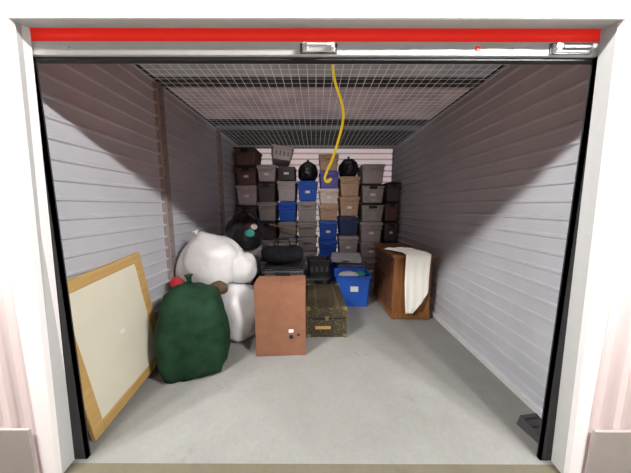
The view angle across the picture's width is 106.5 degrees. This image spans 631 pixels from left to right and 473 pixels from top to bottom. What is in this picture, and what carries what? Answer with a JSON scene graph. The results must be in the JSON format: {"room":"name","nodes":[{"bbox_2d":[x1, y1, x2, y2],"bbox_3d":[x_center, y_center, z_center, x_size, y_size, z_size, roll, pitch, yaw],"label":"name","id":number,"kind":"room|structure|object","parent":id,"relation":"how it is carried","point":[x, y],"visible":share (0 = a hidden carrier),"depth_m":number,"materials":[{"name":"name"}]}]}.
{"room":"storage unit","nodes":[
{"label":"storage unit","id":0,"kind":"room"},
{"bbox_2d":[37,63,238,320],"bbox_3d":[-1.521,-0.268,3.094,0.098,2.610,3.860,0,7,0],"label":"wall","id":1,"kind":"structure","parent":0,"point":[135,169],"depth_m":1.92,"materials":[{"name":"grey metal"}]},
{"bbox_2d":[64,281,559,472],"bbox_3d":[-0.005,1.279,1.728,10.000,0.102,7.160,0,7,0],"label":"floor","id":2,"kind":"structure","parent":0,"point":[389,395],"depth_m":1.65,"materials":[{"name":"concrete"}]},
{"bbox_2d":[67,252,156,440],"bbox_3d":[-1.418,0.694,1.700,0.110,1.057,0.821,0,7,-3],"label":"framed picture","id":3,"kind":"object","parent":2,"relation":"on","point":[114,321],"visible":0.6,"depth_m":1.62,"materials":[{"name":"beige paper"}]},
{"bbox_2d":[154,274,230,383],"bbox_3d":[-1.077,0.750,2.084,0.594,0.850,0.488,-2,8,-13],"label":"laundry bag","id":4,"kind":"object","parent":2,"relation":"on","point":[192,331],"visible":1,"depth_m":1.90,"materials":[{"name":"fabric"}]},
{"bbox_2d":[210,280,227,294],"bbox_3d":[-0.952,0.499,2.314,0.184,0.134,0.088,0,7,0],"label":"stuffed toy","id":5,"kind":"object","parent":4,"relation":"in","point":[223,288],"visible":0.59,"depth_m":2.29,"materials":[{"name":"fabric"}]},
{"bbox_2d":[221,282,254,341],"bbox_3d":[-0.851,0.781,2.628,0.498,0.646,0.497,-6,10,-41],"label":"trash bag","id":6,"kind":"object","parent":2,"relation":"on","point":[238,301],"visible":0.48,"depth_m":2.44,"materials":[{"name":"plastic"}]},
{"bbox_2d":[232,248,256,282],"bbox_3d":[-0.824,0.312,2.591,0.350,0.362,0.319,0,7,0],"label":"trash bag","id":7,"kind":"object","parent":6,"relation":"on","point":[244,270],"visible":0.7,"depth_m":2.48,"materials":[{"name":"plastic"}]},
{"bbox_2d":[245,273,262,286],"bbox_3d":[-1.022,0.799,3.352,0.420,0.430,0.633,0,7,0],"label":"storage tote","id":8,"kind":"object","parent":2,"relation":"on","point":[259,274],"visible":0.14,"depth_m":3.25,"materials":[{"name":"grey plastic"}]},
{"bbox_2d":[243,246,261,282],"bbox_3d":[-1.021,0.376,3.297,0.420,0.420,0.633,0,7,0],"label":"storage tote","id":9,"kind":"object","parent":8,"relation":"on","point":[256,251],"visible":0.21,"depth_m":3.33,"materials":[{"name":"grey plastic"}]},
{"bbox_2d":[225,208,262,249],"bbox_3d":[-0.971,-0.113,3.187,0.518,0.548,0.477,0,7,0],"label":"trash bag","id":10,"kind":"object","parent":9,"relation":"on","point":[245,228],"visible":0.87,"depth_m":3.01,"materials":[{"name":"plastic"}]},
{"bbox_2d":[260,260,266,275],"bbox_3d":[-0.904,0.623,4.772,0.345,0.416,0.633,0,7,0],"label":"storage tote","id":11,"kind":"object","parent":2,"relation":"on","point":[262,263],"visible":0.09,"depth_m":4.48,"materials":[{"name":"grey plastic"}]},
{"bbox_2d":[260,237,278,259],"bbox_3d":[-0.899,0.228,4.711,0.345,0.376,0.633,0,7,1],"label":"storage tote","id":12,"kind":"object","parent":11,"relation":"on","point":[265,243],"visible":0.31,"depth_m":4.42,"materials":[{"name":"grey plastic"}]},
{"bbox_2d":[260,220,280,239],"bbox_3d":[-0.897,-0.140,4.671,0.345,0.356,0.633,0,7,0],"label":"storage tote","id":13,"kind":"object","parent":12,"relation":"on","point":[270,232],"visible":0.7,"depth_m":4.41,"materials":[{"name":"grey plastic"}]},
{"bbox_2d":[257,202,278,220],"bbox_3d":[-0.898,-0.497,4.622,0.345,0.356,0.633,0,7,-1],"label":"storage tote","id":14,"kind":"object","parent":13,"relation":"on","point":[268,211],"visible":0.84,"depth_m":4.36,"materials":[{"name":"grey plastic"}]},
{"bbox_2d":[257,182,278,201],"bbox_3d":[-0.900,-0.855,4.582,0.345,0.356,0.633,0,7,0],"label":"storage tote","id":15,"kind":"object","parent":14,"relation":"on","point":[267,191],"visible":0.92,"depth_m":4.32,"materials":[{"name":"grey plastic"}]},
{"bbox_2d":[256,165,278,182],"bbox_3d":[-0.894,-1.181,4.534,0.345,0.296,0.633,0,7,-1],"label":"storage tote","id":16,"kind":"object","parent":15,"relation":"on","point":[266,173],"visible":0.89,"depth_m":4.27,"materials":[{"name":"grey plastic"}]},
{"bbox_2d":[271,144,293,166],"bbox_3d":[-0.633,-1.510,4.493,0.409,0.335,0.554,-1,7,-11],"label":"laundry basket","id":17,"kind":"object","parent":16,"relation":"on","point":[281,155],"visible":0.98,"depth_m":4.25,"materials":[{"name":"white plastic"}]},
{"bbox_2d":[269,224,300,231],"bbox_3d":[-0.552,-0.160,4.298,0.591,0.148,0.033,0,7,2],"label":"wooden dowel","id":18,"kind":"object","parent":13,"relation":"attached to","point":[269,224],"visible":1,"depth_m":4.29,"materials":[{"name":"brown wood"}]},
{"bbox_2d":[254,275,305,355],"bbox_3d":[-0.338,0.779,2.349,0.480,0.730,0.247,0,7,-3],"label":"cabinet","id":19,"kind":"object","parent":2,"relation":"on","point":[279,301],"visible":1,"depth_m":2.23,"materials":[{"name":"wood"}]},
{"bbox_2d":[305,268,331,286],"bbox_3d":[0.048,0.763,3.921,0.420,0.360,0.633,0,7,0],"label":"storage tote","id":20,"kind":"object","parent":2,"relation":"on","point":[318,279],"visible":0.45,"depth_m":3.63,"materials":[{"name":"grey plastic"}]},
{"bbox_2d":[306,256,331,274],"bbox_3d":[0.049,0.469,3.822,0.390,0.240,0.330,-1,7,-5],"label":"plastic crate","id":21,"kind":"object","parent":20,"relation":"on","point":[317,265],"visible":1,"depth_m":3.68,"materials":[{"name":"black plastic"}]},
{"bbox_2d":[306,283,347,337],"bbox_3d":[0.125,0.889,2.968,0.482,0.355,0.808,0,7,-1],"label":"trunk","id":22,"kind":"object","parent":2,"relation":"on","point":[326,308],"visible":1,"depth_m":2.59,"materials":[{"name":"fabric"}]},
{"bbox_2d":[318,253,335,280],"bbox_3d":[0.238,0.610,4.775,0.365,0.446,0.633,0,7,-1],"label":"storage tote","id":23,"kind":"object","parent":2,"relation":"on","point":[332,264],"visible":0.16,"depth_m":4.50,"materials":[{"name":"blue plastic"}]},
{"bbox_2d":[318,237,337,257],"bbox_3d":[0.236,0.215,4.711,0.365,0.346,0.633,0,7,1],"label":"storage tote","id":24,"kind":"object","parent":23,"relation":"on","point":[326,247],"visible":0.73,"depth_m":4.44,"materials":[{"name":"blue plastic"}]},
{"bbox_2d":[318,220,337,239],"bbox_3d":[0.242,-0.142,4.666,0.365,0.366,0.633,0,7,1],"label":"storage tote","id":25,"kind":"object","parent":24,"relation":"on","point":[327,229],"visible":0.88,"depth_m":4.39,"materials":[{"name":"blue plastic"}]},
{"bbox_2d":[318,204,338,220],"bbox_3d":[0.240,-0.477,4.629,0.365,0.301,0.633,0,7,-1],"label":"storage tote","id":26,"kind":"object","parent":25,"relation":"on","point":[327,212],"visible":1,"depth_m":4.36,"materials":[{"name":"beige plastic"}]},
{"bbox_2d":[318,188,338,203],"bbox_3d":[0.243,-0.772,4.592,0.365,0.286,0.633,0,7,0],"label":"storage tote","id":27,"kind":"object","parent":26,"relation":"on","point":[326,195],"visible":0.98,"depth_m":4.32,"materials":[{"name":"beige plastic"}]},
{"bbox_2d":[319,171,338,188],"bbox_3d":[0.248,-1.071,4.557,0.365,0.306,0.633,0,7,-1],"label":"storage tote","id":28,"kind":"object","parent":27,"relation":"on","point":[334,175],"visible":0.8,"depth_m":4.29,"materials":[{"name":"purple plastic"}]},
{"bbox_2d":[319,154,338,170],"bbox_3d":[0.243,-1.372,4.510,0.365,0.296,0.633,0,7,1],"label":"storage tote","id":29,"kind":"object","parent":28,"relation":"on","point":[324,159],"visible":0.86,"depth_m":4.24,"materials":[{"name":"beige plastic"}]},
{"bbox_2d":[335,262,364,267],"bbox_3d":[0.579,0.665,4.149,0.440,0.500,0.633,0,7,0],"label":"storage tote","id":30,"kind":"object","parent":2,"relation":"on","point":[338,265],"visible":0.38,"depth_m":3.83,"materials":[{"name":"blue plastic"}]},
{"bbox_2d":[331,252,361,262],"bbox_3d":[0.521,0.362,4.061,0.505,0.090,0.438,1,7,6],"label":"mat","id":31,"kind":"object","parent":30,"relation":"on","point":[340,257],"visible":0.89,"depth_m":3.95,"materials":[{"name":"plastic"}]},
{"bbox_2d":[334,268,371,306],"bbox_3d":[0.543,0.755,3.556,0.530,0.472,0.450,1,7,3],"label":"storage tote","id":32,"kind":"object","parent":2,"relation":"on","point":[354,283],"visible":0.94,"depth_m":3.37,"materials":[{"name":"plastic"}]},
{"bbox_2d":[361,258,374,280],"bbox_3d":[1.049,0.611,4.766,0.425,0.451,0.633,0,7,1],"label":"storage tote","id":33,"kind":"object","parent":2,"relation":"on","point":[369,263],"visible":0.25,"depth_m":4.48,"materials":[{"name":"grey plastic"}]},
{"bbox_2d":[357,239,380,257],"bbox_3d":[1.048,0.232,4.713,0.425,0.306,0.633,0,7,-1],"label":"storage tote","id":34,"kind":"object","parent":33,"relation":"on","point":[366,249],"visible":0.48,"depth_m":4.45,"materials":[{"name":"grey plastic"}]},
{"bbox_2d":[357,220,382,241],"bbox_3d":[1.045,-0.117,4.682,0.425,0.386,0.633,0,7,0],"label":"storage tote","id":35,"kind":"object","parent":34,"relation":"on","point":[366,231],"visible":0.77,"depth_m":4.42,"materials":[{"name":"grey plastic"}]},
{"bbox_2d":[357,203,384,221],"bbox_3d":[1.052,-0.476,4.617,0.425,0.336,0.633,0,7,0],"label":"storage tote","id":36,"kind":"object","parent":35,"relation":"on","point":[367,212],"visible":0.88,"depth_m":4.35,"materials":[{"name":"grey plastic"}]},
{"bbox_2d":[358,184,384,202],"bbox_3d":[1.057,-0.820,4.586,0.425,0.346,0.633,0,7,1],"label":"storage tote","id":37,"kind":"object","parent":36,"relation":"on","point":[368,193],"visible":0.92,"depth_m":4.32,"materials":[{"name":"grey plastic"}]},
{"bbox_2d":[357,164,385,185],"bbox_3d":[1.050,-1.173,4.542,0.425,0.356,0.633,0,7,0],"label":"storage tote","id":38,"kind":"object","parent":37,"relation":"on","point":[369,173],"visible":0.85,"depth_m":4.28,"materials":[{"name":"grey plastic"}]},
{"bbox_2d":[373,243,434,318],"bbox_3d":[1.211,0.587,3.428,0.524,0.840,0.980,0,7,0],"label":"wooden dresser","id":39,"kind":"object","parent":2,"relation":"on","point":[389,277],"visible":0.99,"depth_m":3.01,"materials":[{"name":"brown wood"}]},
{"bbox_2d":[385,247,430,313],"bbox_3d":[1.163,0.548,3.050,0.467,0.792,0.382,0,7,0],"label":"cloth","id":40,"kind":"object","parent":39,"relation":"on","point":[417,266],"visible":1,"depth_m":2.90,"materials":[{"name":"beige fabric"}]},
{"bbox_2d":[517,413,540,443],"bbox_3d":[1.425,1.226,1.468,0.140,0.075,0.220,-1,7,-8],"label":"door stop","id":41,"kind":"object","parent":2,"relation":"on","point":[529,423],"visible":0.44,"depth_m":1.52,"materials":[{"name":"rubber"}]},
{"bbox_3d":[-0.149,0.674,4.786,0.375,0.316,0.633,0,7,-1],"label":"storage tote","id":42,"kind":"object","parent":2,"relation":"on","visible":0},
{"bbox_2d":[303,247,316,264],"bbox_3d":[-0.151,0.382,4.742,0.375,0.266,0.633,0,7,1],"label":"storage tote","id":43,"kind":"object","parent":42,"relation":"on","point":[305,253],"visible":0.31,"depth_m":4.44,"materials":[{"name":"grey plastic"}]},
{"bbox_2d":[297,234,316,250],"bbox_3d":[-0.153,0.115,4.697,0.375,0.266,0.633,0,7,1],"label":"storage tote","id":44,"kind":"object","parent":43,"relation":"on","point":[307,243],"visible":0.79,"depth_m":4.43,"materials":[{"name":"grey plastic"}]},
{"bbox_2d":[297,221,316,236],"bbox_3d":[-0.153,-0.158,4.664,0.375,0.276,0.633,0,7,0],"label":"storage tote","id":45,"kind":"object","parent":44,"relation":"on","point":[308,229],"visible":0.92,"depth_m":4.40,"materials":[{"name":"grey plastic"}]},
{"bbox_2d":[297,201,316,221],"bbox_3d":[-0.153,-0.490,4.625,0.375,0.386,0.633,0,7,0],"label":"storage tote","id":46,"kind":"object","parent":45,"relation":"on","point":[306,210],"visible":0.99,"depth_m":4.35,"materials":[{"name":"grey plastic"}]},
{"bbox_2d":[297,181,317,201],"bbox_3d":[-0.143,-0.868,4.585,0.375,0.366,0.633,0,7,1],"label":"storage tote","id":47,"kind":"object","parent":46,"relation":"on","point":[307,190],"visible":0.99,"depth_m":4.31,"materials":[{"name":"blue plastic"}]},
{"bbox_2d":[298,160,317,180],"bbox_3d":[-0.142,-1.261,4.522,0.383,0.401,0.499,0,7,0],"label":"trash bag","id":48,"kind":"object","parent":47,"relation":"on","point":[307,171],"visible":0.86,"depth_m":4.33,"materials":[{"name":"plastic"}]},
{"bbox_3d":[-1.273,0.633,4.765,0.385,0.396,0.633,0,7,0],"label":"storage tote","id":49,"kind":"object","parent":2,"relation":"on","visible":0},
{"bbox_3d":[-1.269,0.256,4.721,0.385,0.356,0.633,0,7,1],"label":"storage tote","id":50,"kind":"object","parent":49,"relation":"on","visible":0},
{"bbox_3d":[-1.274,-0.091,4.678,0.385,0.336,0.633,0,7,1],"label":"storage tote","id":51,"kind":"object","parent":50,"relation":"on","visible":0},
{"bbox_2d":[236,205,259,221],"bbox_3d":[-1.269,-0.440,4.641,0.385,0.356,0.633,0,7,1],"label":"storage tote","id":52,"kind":"object","parent":51,"relation":"on","point":[252,208],"visible":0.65,"depth_m":4.35,"materials":[{"name":"grey plastic"}]},
{"bbox_2d":[236,185,259,204],"bbox_3d":[-1.266,-0.797,4.597,0.385,0.356,0.633,0,7,0],"label":"storage tote","id":53,"kind":"object","parent":52,"relation":"on","point":[247,194],"visible":0.85,"depth_m":4.33,"materials":[{"name":"grey plastic"}]},
{"bbox_2d":[235,166,259,185],"bbox_3d":[-1.261,-1.142,4.535,0.385,0.336,0.633,0,7,-1],"label":"storage tote","id":54,"kind":"object","parent":53,"relation":"on","point":[246,175],"visible":0.8,"depth_m":4.27,"materials":[{"name":"brown plastic"}]},
{"bbox_2d":[233,147,261,166],"bbox_3d":[-1.270,-1.474,4.493,0.385,0.326,0.633,0,7,0],"label":"storage tote","id":55,"kind":"object","parent":54,"relation":"on","point":[245,156],"visible":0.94,"depth_m":4.23,"materials":[{"name":"brown plastic"}]},
{"bbox_3d":[-0.532,0.609,4.774,0.345,0.446,0.633,0,7,1],"label":"storage tote","id":56,"kind":"object","parent":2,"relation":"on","visible":0},
{"bbox_2d":[278,235,297,245],"bbox_3d":[-0.535,0.188,4.718,0.345,0.396,0.633,0,7,-1],"label":"storage tote","id":57,"kind":"object","parent":56,"relation":"on","point":[293,240],"visible":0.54,"depth_m":4.43,"materials":[{"name":"grey plastic"}]},
{"bbox_2d":[278,220,298,236],"bbox_3d":[-0.524,-0.159,4.666,0.345,0.296,0.633,0,7,0],"label":"storage tote","id":58,"kind":"object","parent":57,"relation":"on","point":[284,232],"visible":0.83,"depth_m":4.40,"materials":[{"name":"grey plastic"}]},
{"bbox_2d":[278,202,297,221],"bbox_3d":[-0.527,-0.491,4.626,0.345,0.366,0.633,0,7,-1],"label":"storage tote","id":59,"kind":"object","parent":58,"relation":"on","point":[287,210],"visible":0.91,"depth_m":4.36,"materials":[{"name":"blue plastic"}]},
{"bbox_2d":[277,181,297,201],"bbox_3d":[-0.527,-0.864,4.582,0.345,0.376,0.633,0,7,1],"label":"storage tote","id":60,"kind":"object","parent":59,"relation":"on","point":[287,190],"visible":0.89,"depth_m":4.32,"materials":[{"name":"grey plastic"}]},
{"bbox_2d":[278,166,296,180],"bbox_3d":[-0.526,-1.165,4.449,0.310,0.240,0.410,0,7,0],"label":"storage box","id":61,"kind":"object","parent":60,"relation":"on","point":[284,173],"visible":0.86,"depth_m":4.25,"materials":[{"name":"plastic"}]},
{"bbox_3d":[0.619,0.593,4.756,0.375,0.486,0.633,0,7,1],"label":"storage tote","id":62,"kind":"object","parent":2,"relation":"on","visible":0},
{"bbox_2d":[337,233,358,252],"bbox_3d":[0.624,0.152,4.699,0.375,0.396,0.633,0,7,1],"label":"storage tote","id":63,"kind":"object","parent":62,"relation":"on","point":[346,244],"visible":0.66,"depth_m":4.42,"materials":[{"name":"grey plastic"}]},
{"bbox_2d":[337,216,358,235],"bbox_3d":[0.622,-0.226,4.657,0.375,0.356,0.633,0,7,1],"label":"storage tote","id":64,"kind":"object","parent":63,"relation":"on","point":[347,225],"visible":0.93,"depth_m":4.39,"materials":[{"name":"blue plastic"}]},
{"bbox_2d":[337,196,359,215],"bbox_3d":[0.629,-0.587,4.606,0.375,0.366,0.633,0,7,1],"label":"storage tote","id":65,"kind":"object","parent":64,"relation":"on","point":[348,206],"visible":0.99,"depth_m":4.34,"materials":[{"name":"beige plastic"}]},
{"bbox_2d":[338,176,360,196],"bbox_3d":[0.626,-0.949,4.559,0.375,0.356,0.633,0,7,-1],"label":"storage tote","id":66,"kind":"object","parent":65,"relation":"on","point":[347,185],"visible":0.88,"depth_m":4.29,"materials":[{"name":"beige plastic"}]},
{"bbox_2d":[338,157,358,176],"bbox_3d":[0.626,-1.327,4.506,0.378,0.382,0.522,0,7,0],"label":"trash bag","id":67,"kind":"object","parent":66,"relation":"on","point":[348,167],"visible":0.82,"depth_m":4.33,"materials":[{"name":"plastic"}]},
{"bbox_3d":[1.412,0.640,4.764,0.255,0.396,0.633,0,7,-1],"label":"storage tote","id":68,"kind":"object","parent":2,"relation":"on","visible":0},
{"bbox_2d":[380,239,397,242],"bbox_3d":[1.419,0.251,4.726,0.255,0.376,0.633,0,7,-1],"label":"storage tote","id":69,"kind":"object","parent":68,"relation":"on","point":[381,240],"visible":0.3,"depth_m":4.47,"materials":[{"name":"brown plastic"}]},
{"bbox_2d":[380,220,397,240],"bbox_3d":[1.413,-0.125,4.672,0.255,0.376,0.633,0,7,0],"label":"storage tote","id":70,"kind":"object","parent":69,"relation":"on","point":[389,228],"visible":0.73,"depth_m":4.41,"materials":[{"name":"grey plastic"}]},
{"bbox_2d":[382,202,398,220],"bbox_3d":[1.411,-0.491,4.620,0.255,0.356,0.633,0,7,1],"label":"storage tote","id":71,"kind":"object","parent":70,"relation":"on","point":[390,211],"visible":0.69,"depth_m":4.36,"materials":[{"name":"brown plastic"}]},
{"bbox_2d":[382,182,400,201],"bbox_3d":[1.423,-0.849,4.577,0.255,0.356,0.633,0,7,-1],"label":"storage tote","id":72,"kind":"object","parent":71,"relation":"on","point":[391,190],"visible":0.75,"depth_m":4.32,"materials":[{"name":"grey plastic"}]},
{"bbox_3d":[-0.393,0.860,3.167,0.500,0.360,0.633,0,7,0],"label":"storage tote","id":73,"kind":"object","parent":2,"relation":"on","visible":0},
{"bbox_2d":[262,258,305,275],"bbox_3d":[-0.392,0.510,3.122,0.500,0.340,0.633,0,7,0],"label":"storage tote","id":74,"kind":"object","parent":73,"relation":"on","point":[297,268],"visible":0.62,"depth_m":2.84,"materials":[{"name":"grey plastic"}]},
{"bbox_2d":[261,238,302,263],"bbox_3d":[-0.421,0.184,2.997,0.528,0.315,0.336,-1,7,-10],"label":"duffel bag","id":75,"kind":"object","parent":74,"relation":"on","point":[274,254],"visible":1,"depth_m":2.89,"materials":[{"name":"fabric"}]},
{"bbox_3d":[-1.143,0.777,2.654,0.465,0.646,0.524,0,7,0],"label":"trash bag","id":76,"kind":"object","parent":2,"relation":"on","visible":0},
{"bbox_2d":[175,230,243,283],"bbox_3d":[-1.122,0.264,2.531,0.677,0.684,0.476,1,7,3],"label":"trash bag","id":77,"kind":"object","parent":76,"relation":"on","point":[209,257],"visible":0.66,"depth_m":2.36,"materials":[{"name":"plastic"}]},
{"bbox_2d":[170,276,183,287],"bbox_3d":[-1.363,0.448,2.309,0.118,0.114,0.111,6,10,40],"label":"cloth bundle","id":78,"kind":"object","parent":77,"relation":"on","point":[174,281],"visible":0.7,"depth_m":2.27,"materials":[{"name":"red fabric"}]},
{"bbox_2d":[0,0,630,472],"bbox_3d":[-0.002,-0.352,1.074,9.200,3.300,0.120,0,7,0],"label":"wall","id":79,"kind":"structure","parent":0,"point":[611,401],"depth_m":1.12,"materials":[{"name":"white paint"}]},
{"bbox_2d":[0,428,37,472],"bbox_3d":[-2.931,1.122,1.200,3.000,0.330,0.014,0,7,0],"label":"baseboard","id":80,"kind":"structure","parent":79,"relation":"attached to","point":[17,452],"depth_m":1.19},
{"bbox_2d":[0,14,74,472],"bbox_3d":[-1.343,0.160,1.149,0.167,2.260,0.106,0,7,0],"label":"trim","id":81,"kind":"structure","parent":79,"relation":"attached to","point":[45,363],"depth_m":1.10,"materials":[{"name":"white paint"}]},
{"bbox_2d":[30,28,600,460],"bbox_3d":[-0.009,-0.013,1.186,2.790,2.600,0.106,0,7,0],"label":"door","id":82,"kind":"structure","parent":79,"relation":"in","point":[49,45],"depth_m":1.09,"materials":[{"name":"red paint"}]},
{"bbox_2d":[0,3,630,28],"bbox_3d":[0.003,-0.923,1.008,2.720,0.050,0.106,0,7,0],"label":"trim","id":83,"kind":"structure","parent":79,"relation":"attached to","point":[31,15],"depth_m":0.96,"materials":[{"name":"paint"}]},
{"bbox_2d":[551,18,630,472],"bbox_3d":[1.326,0.166,1.147,0.132,2.260,0.106,0,7,0],"label":"trim","id":84,"kind":"structure","parent":79,"relation":"attached to","point":[609,140],"depth_m":1.10,"materials":[{"name":"white paint"}]},
{"bbox_2d":[586,430,630,472],"bbox_3d":[2.892,1.137,1.195,3.000,0.330,0.014,0,7,0],"label":"baseboard","id":85,"kind":"structure","parent":79,"relation":"attached to","point":[610,450],"depth_m":1.18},
{"bbox_2d":[133,64,510,149],"bbox_3d":[0.003,-1.868,2.452,8.000,0.795,8.000,0,7,0],"label":"ceiling","id":86,"kind":"structure","parent":0,"point":[259,106],"depth_m":2.60,"materials":[{"name":"silver metal"}]},
{"bbox_2d":[324,64,344,182],"bbox_3d":[0.164,-1.011,2.054,0.180,1.070,0.041,0,7,0],"label":"rope","id":87,"kind":"object","parent":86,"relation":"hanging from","point":[333,71],"visible":0.87,"depth_m":2.06,"materials":[{"name":"fabric"}]},
{"bbox_2d":[257,149,392,255],"bbox_3d":[0.037,-0.514,5.028,3.190,2.610,0.076,0,7,0],"label":"wall","id":88,"kind":"structure","parent":0,"point":[361,156],"depth_m":4.86,"materials":[{"name":"metal"}]},
{"bbox_2d":[391,64,590,417],"bbox_3d":[1.593,-0.260,3.091,0.095,2.610,3.860,0,7,0],"label":"wall","id":89,"kind":"structure","parent":0,"point":[487,186],"depth_m":1.98,"materials":[{"name":"grey metal"}]}
]}

